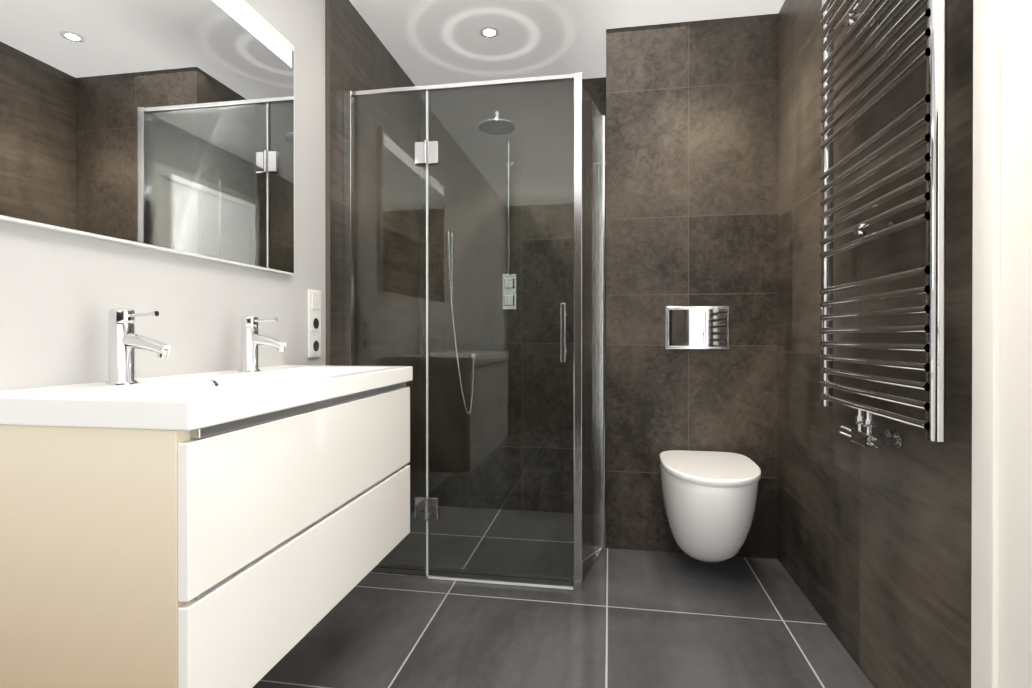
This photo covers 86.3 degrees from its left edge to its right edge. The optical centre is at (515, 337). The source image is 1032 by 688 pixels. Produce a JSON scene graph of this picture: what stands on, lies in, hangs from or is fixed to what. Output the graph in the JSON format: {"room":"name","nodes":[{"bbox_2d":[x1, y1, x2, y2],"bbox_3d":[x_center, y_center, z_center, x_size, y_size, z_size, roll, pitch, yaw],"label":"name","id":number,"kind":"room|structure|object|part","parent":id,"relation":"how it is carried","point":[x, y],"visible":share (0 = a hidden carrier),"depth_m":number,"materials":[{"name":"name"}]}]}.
{"room":"bathroom","nodes":[
{"label":"bathroom","id":0,"kind":"room"},
{"bbox_2d":[0,0,325,390],"bbox_3d":[-1.152,-0.223,0.326,0.120,2.460,3.870,0,0,10],"label":"wall","id":1,"kind":"structure","parent":0,"point":[62,294],"depth_m":1.45,"materials":[{"name":"grey paint"}]},
{"bbox_2d":[0,0,294,274],"bbox_3d":[-0.887,-0.630,1.453,0.025,0.815,1.037,0,0,10],"label":"mirror panel","id":2,"kind":"object","parent":1,"relation":"attached to","point":[164,125],"visible":1,"depth_m":1.35,"materials":[{"name":"silver"}]},
{"bbox_2d":[0,309,412,687],"bbox_3d":[-0.667,0.300,1.413,0.472,0.726,1.009,0,0,10],"label":"vanity cabinet","id":3,"kind":"object","parent":1,"relation":"attached to","point":[247,525],"visible":1,"depth_m":0.94,"materials":[{"name":"white laminate"}]},
{"bbox_2d":[0,365,412,430],"bbox_3d":[-0.667,0.122,1.412,0.472,0.049,1.009,0,0,10],"label":"basin","id":4,"kind":"object","parent":3,"relation":"in","point":[218,400],"depth_m":1.03,"materials":[{"name":"white ceramic"}]},
{"bbox_2d":[307,289,320,357],"bbox_3d":[-0.778,-0.055,2.131,0.013,0.261,0.088,0,0,10],"label":"outlet","id":5,"kind":"object","parent":1,"relation":"attached to","point":[311,312],"depth_m":2.12,"materials":[{"name":"white plastic"}]},
{"bbox_3d":[-0.774,-0.141,2.130,0.004,0.060,0.056,0,0,10],"label":"electrical outlet and light switch inserts on the column","id":6,"kind":"part","parent":5,"relation":"part of","materials":[{"name":"white plastic"}]},
{"bbox_3d":[-0.773,-0.055,2.130,0.002,0.042,0.042,0,0,10],"label":"electrical outlet sockets on the column","id":7,"kind":"part","parent":5,"relation":"part of","materials":[{"name":"plastic"}]},
{"bbox_3d":[-0.775,0.031,2.130,0.002,0.060,0.060,0,0,10],"label":"electrical outlet and light switch inserts on the column","id":8,"kind":"part","parent":5,"relation":"part of","materials":[{"name":"white plastic"}]},
{"bbox_3d":[-0.775,-0.055,2.130,0.002,0.060,0.060,0,0,10],"label":"electrical outlet and light switch inserts on the column","id":9,"kind":"part","parent":5,"relation":"part of","materials":[{"name":"white plastic"}]},
{"bbox_3d":[-0.773,0.031,2.130,0.002,0.042,0.042,0,0,10],"label":"electrical outlet sockets on the column","id":10,"kind":"part","parent":5,"relation":"part of","materials":[{"name":"plastic"}]},
{"bbox_2d":[325,0,419,513],"bbox_3d":[-0.720,-0.232,2.819,0.140,2.460,1.190,0,0,10],"label":"wall tiles","id":11,"kind":"structure","parent":1,"relation":"attached to","point":[358,56],"depth_m":2.63,"materials":[{"name":"tile"}]},
{"bbox_2d":[420,77,605,514],"bbox_3d":[-0.021,-0.234,3.243,1.095,2.460,0.120,0,0,10],"label":"wall","id":12,"kind":"structure","parent":0,"point":[595,88],"depth_m":3.19,"materials":[{"name":"stone"}]},
{"bbox_2d":[446,231,476,413],"bbox_3d":[-0.314,-0.086,3.167,0.155,1.056,0.129,0,0,10],"label":"shower","id":13,"kind":"object","parent":12,"relation":"attached to","point":[449,255],"depth_m":3.16,"materials":[{"name":"silver metal"}]},
{"bbox_2d":[478,111,516,309],"bbox_3d":[-0.075,-0.660,2.954,0.200,0.997,0.465,0,0,10],"label":"shower head","id":14,"kind":"object","parent":12,"relation":"attached to","point":[510,298],"depth_m":3.14,"materials":[{"name":"silver metal"}]},
{"bbox_2d":[253,506,873,687],"bbox_3d":[-0.067,1.055,0.750,2.120,0.100,5.060,0,0,10],"label":"floor","id":15,"kind":"structure","parent":0,"point":[624,618],"depth_m":1.91,"materials":[{"name":"tile"}]},
{"bbox_2d":[371,563,571,585],"bbox_3d":[-0.221,0.997,2.328,0.909,0.004,0.070,0,0,10],"label":"channel","id":16,"kind":"object","parent":15,"relation":"on","point":[438,571],"depth_m":2.32,"materials":[{"name":"silver metal"}]},
{"bbox_2d":[343,72,604,591],"bbox_3d":[-0.157,-0.022,2.453,1.090,2.042,0.504,0,0,10],"label":"shower enclosure","id":17,"kind":"object","parent":15,"relation":"on","point":[588,398],"visible":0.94,"depth_m":2.28,"materials":[{"name":"clear glass"}]},
{"bbox_3d":[-0.544,-0.021,2.313,0.352,2.020,0.008,0,0,10],"label":"fixed pane","id":18,"kind":"part","parent":17,"relation":"part of","materials":[{"name":"clear glass"}]},
{"bbox_3d":[-0.068,-0.016,2.233,0.601,2.008,0.008,0,0,10],"label":"door pane","id":19,"kind":"part","parent":17,"relation":"part of","materials":[{"name":"clear glass"}]},
{"bbox_3d":[0.188,-0.021,2.175,0.024,0.230,0.072,0,0,10],"label":"door handle","id":20,"kind":"part","parent":17,"relation":"part of","materials":[{"name":"silver metal"}]},
{"bbox_3d":[0.327,-0.021,2.389,0.097,2.020,0.411,0,0,10],"label":"return pane","id":21,"kind":"part","parent":17,"relation":"part of","materials":[{"name":"clear glass"}]},
{"bbox_2d":[349,0,784,85],"bbox_3d":[-0.067,-1.505,0.741,2.120,0.100,5.060,0,0,10],"label":"ceiling","id":22,"kind":"structure","parent":0,"point":[430,42],"depth_m":2.60,"materials":[{"name":"white paint"}]},
{"bbox_2d":[480,26,498,37],"bbox_3d":[-0.128,-1.460,2.628,0.092,0.004,0.092,0,0,10],"label":"recessed light","id":23,"kind":"object","parent":22,"relation":"in","point":[489,32],"visible":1,"depth_m":2.63,"materials":[{"name":"silver metal"}]},
{"bbox_2d":[606,13,777,558],"bbox_3d":[0.914,-0.233,2.836,0.885,2.460,0.610,0,0,10],"label":"wall","id":24,"kind":"structure","parent":0,"point":[691,163],"depth_m":2.55,"materials":[{"name":"tile"}]},
{"bbox_2d":[665,306,728,348],"bbox_3d":[0.834,-0.047,2.533,0.283,0.198,0.016,0,0,10],"label":"flush plate","id":25,"kind":"object","parent":24,"relation":"attached to","point":[696,327],"visible":1,"depth_m":2.53,"materials":[{"name":"silver metal"}]},
{"bbox_2d":[659,450,760,561],"bbox_3d":[0.796,0.727,2.268,0.380,0.426,0.555,0,0,10],"label":"toilet bowl","id":26,"kind":"object","parent":24,"relation":"attached to","point":[710,498],"visible":1,"depth_m":2.10,"materials":[{"name":"white ceramic"}]},
{"bbox_3d":[0.795,0.529,2.260,0.380,0.032,0.540,0,0,10],"label":"toilet mounted seat lid","id":27,"kind":"part","parent":26,"relation":"part of","materials":[{"name":"white plastic"}]},
{"bbox_2d":[777,0,972,687],"bbox_3d":[1.125,-0.229,1.794,0.120,2.460,1.375,0,0,10],"label":"wall tiles","id":28,"kind":"structure","parent":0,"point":[874,551],"depth_m":1.57,"materials":[{"name":"tile"}]},
{"bbox_2d":[819,0,946,447],"bbox_3d":[0.962,-0.402,1.465,0.092,1.379,0.631,0,0,10],"label":"radiator","id":29,"kind":"object","parent":28,"relation":"attached to","point":[933,56],"visible":1,"depth_m":1.35,"materials":[{"name":"silver metal"}]},
{"bbox_3d":[0.914,-1.304,0.543,0.120,0.300,1.155,0,0,10],"label":"wall","id":30,"kind":"structure","parent":0,"visible":0},
{"bbox_2d":[971,0,1031,687],"bbox_3d":[0.906,-0.074,0.548,0.136,2.160,1.155,0,0,10],"label":"door frame","id":31,"kind":"structure","parent":30,"relation":"attached to","point":[1001,617],"depth_m":1.06,"materials":[{"name":"white"}]}
]}

